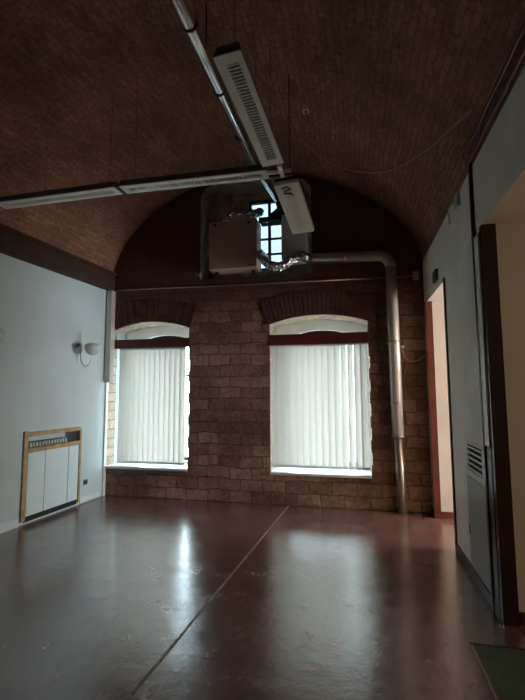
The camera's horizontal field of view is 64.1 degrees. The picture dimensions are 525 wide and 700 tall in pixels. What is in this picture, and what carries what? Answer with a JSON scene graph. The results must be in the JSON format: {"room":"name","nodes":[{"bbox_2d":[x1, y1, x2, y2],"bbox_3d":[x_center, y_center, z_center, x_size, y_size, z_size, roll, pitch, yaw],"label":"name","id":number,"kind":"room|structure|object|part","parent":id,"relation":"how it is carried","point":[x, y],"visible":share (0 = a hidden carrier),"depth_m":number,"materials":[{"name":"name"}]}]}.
{"room":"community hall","nodes":[
{"label":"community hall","id":0,"kind":"room"},
{"bbox_2d":[0,253,125,525],"bbox_3d":[-3.709,0.067,2.314,0.340,3.350,9.330,-2,-6,17],"label":"wall","id":1,"kind":"structure","parent":0,"point":[45,384],"depth_m":5.19,"materials":[{"name":"white paint"}]},
{"bbox_2d":[0,328,4,340],"bbox_3d":[-2.779,-0.152,4.242,0.336,0.486,0.200,-1,-6,12],"label":"wall sconce","id":2,"kind":"object","parent":1,"relation":"attached to","point":[2,332],"visible":1,"depth_m":4.22,"materials":[{"name":"white metal"}]},
{"bbox_2d":[28,437,66,447],"bbox_3d":[-2.740,1.528,5.190,0.130,0.815,0.712,-2,-6,17],"label":"radiator","id":3,"kind":"object","parent":1,"relation":"attached to","point":[42,442],"visible":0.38,"depth_m":5.24,"materials":[{"name":"white metal"}]},
{"bbox_2d":[0,491,98,533],"bbox_3d":[-3.616,1.651,1.826,0.018,0.100,8.749,-2,-6,17],"label":"baseboard","id":4,"kind":"structure","parent":1,"relation":"attached to","point":[11,524],"depth_m":4.64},
{"bbox_2d":[19,427,81,522],"bbox_3d":[-2.611,1.492,5.206,0.070,1.030,0.933,-2,-6,17],"label":"radiator cover","id":5,"kind":"object","parent":1,"relation":"attached to","point":[50,474],"visible":0.97,"depth_m":5.13,"materials":[{"name":"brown wood"}]},
{"bbox_3d":[-2.680,1.560,4.932,0.032,0.712,0.251,-2,-6,17],"label":"door","id":6,"kind":"part","parent":5,"relation":"part of","materials":[{"name":"white wood"}]},
{"bbox_3d":[-2.586,1.590,5.239,0.032,0.712,0.378,-2,-6,17],"label":"door","id":7,"kind":"part","parent":5,"relation":"part of","materials":[{"name":"white wood"}]},
{"bbox_3d":[-2.502,1.616,5.511,0.032,0.712,0.178,-2,-6,17],"label":"door","id":8,"kind":"part","parent":5,"relation":"part of","materials":[{"name":"white wood"}]},
{"bbox_2d":[0,223,116,290],"bbox_3d":[-3.565,-1.440,2.179,0.110,0.280,8.879,-2,-6,17],"label":"trim","id":9,"kind":"structure","parent":1,"relation":"attached to","point":[16,244],"depth_m":5.21,"materials":[{"name":"brown wood"}]},
{"bbox_2d":[77,331,99,366],"bbox_3d":[-2.350,-0.016,5.641,0.336,0.486,0.200,-1,-6,12],"label":"wall sconce","id":10,"kind":"object","parent":1,"relation":"attached to","point":[91,349],"visible":1,"depth_m":5.58,"materials":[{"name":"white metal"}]},
{"bbox_3d":[-2.466,-0.134,5.694,0.020,0.240,0.020,-1,-6,12],"label":"candle rod","id":11,"kind":"part","parent":10,"relation":"part of","materials":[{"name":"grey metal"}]},
{"bbox_3d":[-2.374,0.095,5.643,0.207,0.266,0.017,-2,-6,17],"label":"arm","id":12,"kind":"part","parent":10,"relation":"part of","materials":[{"name":"paint"}]},
{"bbox_3d":[-2.283,-0.013,5.626,0.200,0.165,0.200,-1,-6,12],"label":"globe","id":13,"kind":"part","parent":10,"relation":"part of","materials":[{"name":"white glass"}]},
{"bbox_2d":[0,0,524,271],"bbox_3d":[-1.413,-2.293,1.815,5.727,1.890,8.890,-1,-6,12],"label":"ceiling","id":14,"kind":"structure","parent":0,"point":[380,82],"depth_m":3.97,"materials":[{"name":"brick"}]},
{"bbox_2d":[0,99,122,208],"bbox_3d":[-2.088,-2.077,4.307,1.395,1.094,0.150,-2,-6,13],"label":"fitting","id":15,"kind":"object","parent":14,"relation":"hanging from","point":[105,189],"visible":0.99,"depth_m":4.21,"materials":[{"name":"pale painted metal"},{"name":"metal"}]},
{"bbox_3d":[-2.086,-1.538,4.254,1.395,0.010,0.150,-2,-6,13],"label":"frame","id":16,"kind":"part","parent":15,"relation":"part of","materials":[{"name":"paint"}]},
{"bbox_2d":[119,60,268,193],"bbox_3d":[-0.655,-2.146,3.994,1.430,1.159,0.150,-1,-6,11],"label":"fitting","id":17,"kind":"object","parent":14,"relation":"hanging from","point":[255,172],"visible":0.98,"depth_m":3.91,"materials":[{"name":"pale painted metal"},{"name":"metal"}]},
{"bbox_3d":[-0.653,-1.575,3.938,1.430,0.010,0.150,-1,-6,11],"label":"frame","id":18,"kind":"part","parent":17,"relation":"part of","materials":[{"name":"paint"}]},
{"bbox_2d":[267,164,291,177],"bbox_3d":[0.135,-1.581,3.678,0.220,0.055,0.190,-1,-6,12],"label":"bracket","id":19,"kind":"object","parent":17,"relation":"attached to","point":[281,171],"visible":1,"depth_m":3.72,"materials":[{"name":"metal"}]},
{"bbox_3d":[0.162,-1.571,3.671,0.035,0.035,0.190,-1,-6,12],"label":"arm","id":20,"kind":"part","parent":19,"relation":"part of","materials":[{"name":"paint"}]},
{"bbox_2d":[171,0,278,202],"bbox_3d":[-0.428,-2.534,3.430,0.206,0.562,5.208,-2,-6,14],"label":"ceiling pipe","id":21,"kind":"object","parent":14,"relation":"hanging from","point":[189,23],"visible":0.84,"depth_m":3.50,"materials":[{"name":"metal"}]},
{"bbox_2d":[213,1,283,166],"bbox_3d":[-0.067,-2.193,3.168,0.190,1.146,1.022,-2,-6,18],"label":"fitting","id":22,"kind":"object","parent":14,"relation":"hanging from","point":[231,63],"visible":1,"depth_m":2.99,"materials":[{"name":"pale painted metal"},{"name":"metal"}]},
{"bbox_2d":[274,74,314,233],"bbox_3d":[0.315,-1.916,4.086,0.226,1.408,0.602,-2,-6,21],"label":"lamp","id":23,"kind":"object","parent":14,"relation":"hanging from","point":[289,190],"visible":1,"depth_m":3.95,"materials":[{"name":"white plastic"}]},
{"bbox_2d":[302,104,309,113],"bbox_3d":[0.455,-2.530,4.389,0.070,0.086,0.070,-1,-6,12],"label":"ceiling sensor","id":24,"kind":"object","parent":14,"relation":"attached to","point":[305,108],"visible":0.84,"depth_m":4.36,"materials":[{"name":"white plastic"}]},
{"bbox_2d":[298,108,472,172],"bbox_3d":[1.270,-2.075,4.158,0.817,1.098,2.353,3,-6,-27],"label":"cable","id":25,"kind":"object","parent":14,"relation":"hanging from","point":[470,110],"visible":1,"depth_m":4.23,"materials":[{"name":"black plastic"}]},
{"bbox_2d":[0,495,524,699],"bbox_3d":[0.499,1.694,1.155,10.800,0.150,9.780,-1,-6,12],"label":"floor","id":26,"kind":"structure","parent":0,"point":[330,603],"depth_m":2.95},
{"bbox_2d":[130,506,288,694],"bbox_3d":[-0.154,1.880,3.795,0.020,0.001,3.579,-2,-6,16],"label":"trim","id":27,"kind":"structure","parent":26,"relation":"on","point":[144,679],"depth_m":2.76,"materials":[{"name":"metal"}]},
{"bbox_2d":[470,643,524,699],"bbox_3d":[1.481,1.682,1.878,0.748,0.007,1.103,-1,-6,12],"label":"floor mat","id":28,"kind":"object","parent":26,"relation":"on","point":[503,668],"visible":1,"depth_m":2.26,"materials":[{"name":"green fabric"}]},
{"bbox_2d":[105,173,432,512],"bbox_3d":[-0.095,-0.406,6.087,5.650,5.000,0.420,-1,-6,12],"label":"wall","id":29,"kind":"structure","parent":0,"point":[229,459],"depth_m":5.79,"materials":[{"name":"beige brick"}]},
{"bbox_2d":[101,290,115,495],"bbox_3d":[-2.287,0.609,6.198,0.110,3.020,0.110,-1,-6,12],"label":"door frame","id":30,"kind":"structure","parent":29,"relation":"attached to","point":[111,295],"depth_m":6.21,"materials":[{"name":"white paint"},{"name":"plaster"}]},
{"bbox_3d":[-2.281,-0.208,6.276,0.090,1.380,0.110,-1,-6,12],"label":"casing","id":31,"kind":"part","parent":30,"relation":"part of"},
{"bbox_2d":[105,463,186,470],"bbox_3d":[-1.627,1.718,6.230,1.270,0.032,0.515,-1,-6,12],"label":"trim","id":32,"kind":"structure","parent":29,"relation":"attached to","point":[161,467],"depth_m":6.06,"materials":[{"name":"white stone"}]},
{"bbox_2d":[107,468,186,473],"bbox_3d":[-1.657,1.733,6.022,1.240,0.033,0.070,-1,-6,12],"label":"trim","id":33,"kind":"structure","parent":29,"relation":"attached to","point":[108,469],"depth_m":5.98,"materials":[{"name":"grey stone"}]},
{"bbox_2d":[117,347,185,464],"bbox_3d":[-1.637,0.803,6.172,1.059,1.712,0.045,-1,-6,12],"label":"vertical blind","id":34,"kind":"object","parent":29,"relation":"attached to","point":[151,404],"visible":0.99,"depth_m":6.16,"materials":[{"name":"white fabric"}]},
{"bbox_2d":[115,338,189,348],"bbox_3d":[-1.631,-0.098,6.199,1.197,0.130,0.062,-1,-6,12],"label":"board","id":35,"kind":"object","parent":29,"relation":"attached to","point":[163,342],"visible":1,"depth_m":6.16,"materials":[{"name":"red wood"}]},
{"bbox_2d":[115,299,197,330],"bbox_3d":[-1.651,-0.531,6.241,1.489,0.457,0.070,-1,-6,12],"label":"trim","id":36,"kind":"structure","parent":29,"relation":"attached to","point":[152,310],"depth_m":6.20,"materials":[{"name":"red brick"}]},
{"bbox_2d":[152,336,188,459],"bbox_3d":[-1.498,0.732,6.588,1.040,1.925,0.050,-1,-6,12],"label":"window","id":37,"kind":"structure","parent":29,"relation":"in","point":[159,337],"depth_m":6.64,"materials":[{"name":"brown wood"}]},
{"bbox_2d":[209,201,311,276],"bbox_3d":[-0.033,-1.550,5.833,1.445,1.090,0.532,-1,-6,12],"label":"ventilation unit","id":38,"kind":"object","parent":29,"relation":"attached to","point":[234,245],"visible":0.94,"depth_m":5.80,"materials":[{"name":"beige metal"}]},
{"bbox_3d":[-0.387,-1.459,5.966,0.693,0.695,0.280,-1,-6,12],"label":"casing","id":39,"kind":"part","parent":38,"relation":"part of","materials":[{"name":"beige metal"}]},
{"bbox_2d":[249,199,281,270],"bbox_3d":[0.091,-1.759,6.441,0.610,1.120,0.050,-1,-6,12],"label":"window","id":40,"kind":"structure","parent":29,"relation":"in","point":[270,235],"depth_m":6.43,"materials":[{"name":"brown glass"}]},
{"bbox_2d":[116,271,418,290],"bbox_3d":[-0.098,-0.915,5.896,4.350,0.116,0.050,-1,-6,12],"label":"conduit","id":41,"kind":"object","parent":29,"relation":"attached to","point":[415,274],"visible":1,"depth_m":5.83,"materials":[{"name":"metal"}]},
{"bbox_2d":[260,289,376,324],"bbox_3d":[0.746,-0.592,5.720,1.578,0.455,0.070,-1,-6,12],"label":"trim","id":42,"kind":"structure","parent":29,"relation":"attached to","point":[316,295],"depth_m":5.69,"materials":[{"name":"red brick"}]},
{"bbox_2d":[269,332,368,345],"bbox_3d":[0.750,-0.150,5.680,1.330,0.145,0.062,-1,-6,12],"label":"board","id":43,"kind":"object","parent":29,"relation":"attached to","point":[345,337],"visible":1,"depth_m":5.65,"materials":[{"name":"red wood"}]},
{"bbox_2d":[271,343,369,469],"bbox_3d":[0.754,0.737,5.648,1.293,1.682,0.054,-1,-6,12],"label":"vertical blind","id":44,"kind":"object","parent":29,"relation":"attached to","point":[309,425],"visible":0.99,"depth_m":5.64,"materials":[{"name":"white fabric"}]},
{"bbox_2d":[270,467,371,478],"bbox_3d":[0.800,1.657,5.702,1.320,0.032,0.515,-1,-6,12],"label":"trim","id":45,"kind":"structure","parent":29,"relation":"attached to","point":[341,473],"depth_m":5.57,"materials":[{"name":"white stone"}]},
{"bbox_2d":[302,330,353,373],"bbox_3d":[0.866,0.672,6.074,1.060,1.925,0.050,-1,-6,12],"label":"window","id":46,"kind":"structure","parent":29,"relation":"in","point":[318,331],"depth_m":6.14,"materials":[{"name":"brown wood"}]},
{"bbox_2d":[308,250,406,514],"bbox_3d":[1.193,0.356,5.399,1.164,3.341,0.224,-1,-6,12],"label":"duct","id":47,"kind":"object","parent":29,"relation":"attached to","point":[393,342],"visible":0.98,"depth_m":5.27,"materials":[{"name":"metal"}]},
{"bbox_2d":[401,346,426,361],"bbox_3d":[1.898,0.048,5.235,0.327,0.206,0.060,-1,-6,12],"label":"pipe","id":48,"kind":"object","parent":29,"relation":"attached to","point":[402,347],"visible":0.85,"depth_m":5.23,"materials":[{"name":"gold metal"}]},
{"bbox_2d":[422,66,524,619],"bbox_3d":[1.437,-0.140,1.189,0.500,3.500,9.300,-1,-6,12],"label":"wall","id":49,"kind":"structure","parent":0,"point":[498,170],"depth_m":2.99,"materials":[{"name":"grey paint"}]},
{"bbox_2d":[425,301,441,518],"bbox_3d":[2.065,0.692,5.076,0.075,2.600,0.035,-1,-6,12],"label":"trim","id":50,"kind":"structure","parent":49,"relation":"attached to","point":[428,304],"depth_m":5.06,"materials":[{"name":"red wood"}]},
{"bbox_2d":[432,269,438,283],"bbox_3d":[1.884,-0.804,4.570,0.030,0.120,0.180,-1,-6,12],"label":"exit sign","id":51,"kind":"object","parent":49,"relation":"attached to","point":[435,278],"visible":1,"depth_m":4.52,"materials":[{"name":"green plastic"}]},
{"bbox_2d":[441,511,453,518],"bbox_3d":[2.329,1.943,4.907,0.440,0.075,0.014,-1,-6,12],"label":"baseboard","id":52,"kind":"structure","parent":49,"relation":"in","point":[447,515],"depth_m":4.93,"materials":[{"name":"red wood"}]},
{"bbox_2d":[443,277,456,549],"bbox_3d":[1.829,0.583,4.066,0.032,2.620,0.049,-1,-6,12],"label":"trim","id":53,"kind":"structure","parent":49,"relation":"attached to","point":[444,291],"depth_m":4.05,"materials":[{"name":"brown wood"}]},
{"bbox_2d":[448,193,459,223],"bbox_3d":[1.671,-1.237,3.706,0.057,0.147,0.366,-1,-6,12],"label":"wall bracket","id":54,"kind":"object","parent":49,"relation":"attached to","point":[456,200],"visible":1,"depth_m":3.56,"materials":[{"name":"white metal"}]},
{"bbox_3d":[1.656,-1.268,3.575,0.030,0.110,0.100,-1,-6,12],"label":"plate","id":55,"kind":"part","parent":54,"relation":"part of","materials":[{"name":"white metal"}]},
{"bbox_2d":[432,507,498,617],"bbox_3d":[1.828,1.852,3.964,0.014,0.075,2.460,-1,-6,12],"label":"baseboard","id":56,"kind":"structure","parent":49,"relation":"attached to","point":[476,577],"depth_m":3.27,"materials":[{"name":"brown wood"}]},
{"bbox_2d":[466,440,484,482],"bbox_3d":[1.635,0.848,3.219,0.024,0.250,0.480,-1,-6,12],"label":"air vent","id":57,"kind":"object","parent":49,"relation":"in","point":[474,452],"visible":0.8,"depth_m":3.22,"materials":[{"name":"metal"}]},
{"bbox_2d":[467,475,490,592],"bbox_3d":[1.651,1.372,3.214,0.018,0.715,0.505,-1,-6,12],"label":"access panel","id":58,"kind":"object","parent":49,"relation":"attached to","point":[478,531],"visible":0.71,"depth_m":3.18,"materials":[{"name":"grey metal"}]},
{"bbox_2d":[467,155,494,611],"bbox_3d":[1.575,0.140,3.021,0.022,3.300,0.035,-1,-6,12],"label":"trim","id":59,"kind":"structure","parent":49,"relation":"attached to","point":[470,173],"depth_m":3.00,"materials":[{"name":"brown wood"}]},
{"bbox_2d":[474,233,490,447],"bbox_3d":[1.560,-0.081,2.972,0.020,1.510,0.100,-1,-6,12],"label":"cable trunking","id":60,"kind":"object","parent":49,"relation":"attached to","point":[485,398],"visible":0.94,"depth_m":2.95,"materials":[{"name":"white plastic"}]},
{"bbox_2d":[462,19,524,167],"bbox_3d":[0.868,-1.797,0.056,0.050,0.180,6.540,-1,-6,12],"label":"trim","id":61,"kind":"structure","parent":49,"relation":"attached to","point":[515,59],"depth_m":2.48,"materials":[{"name":"brown wood"}]},
{"bbox_2d":[479,223,519,626],"bbox_3d":[1.602,0.448,2.883,0.097,2.660,0.155,-1,-6,12],"label":"trim","id":62,"kind":"structure","parent":49,"relation":"attached to","point":[498,456],"depth_m":2.81,"materials":[{"name":"brown wood"}]},
{"bbox_2d":[519,612,524,625],"bbox_3d":[1.855,1.723,2.657,0.400,0.075,0.014,-1,-6,12],"label":"baseboard","id":63,"kind":"structure","parent":49,"relation":"attached to","point":[522,614],"depth_m":2.69,"materials":[{"name":"brown wood"}]},
{"label":"outside","id":64,"kind":"structure","parent":0,"visible":0},
{"bbox_2d":[184,416,355,457],"bbox_3d":[4.958,4.781,22.254,60.000,0.200,33.700,-1,-6,12],"label":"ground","id":65,"kind":"structure","parent":64,"point":[186,417],"depth_m":23.41,"materials":[{"name":"white"}]},
{"bbox_2d":[346,345,355,454],"bbox_3d":[8.653,0.488,18.091,9.800,7.500,5.030,-1,-6,12],"label":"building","id":66,"kind":"structure","parent":65,"relation":"on","point":[346,345],"depth_m":16.50,"materials":[{"name":"white"}]}
]}

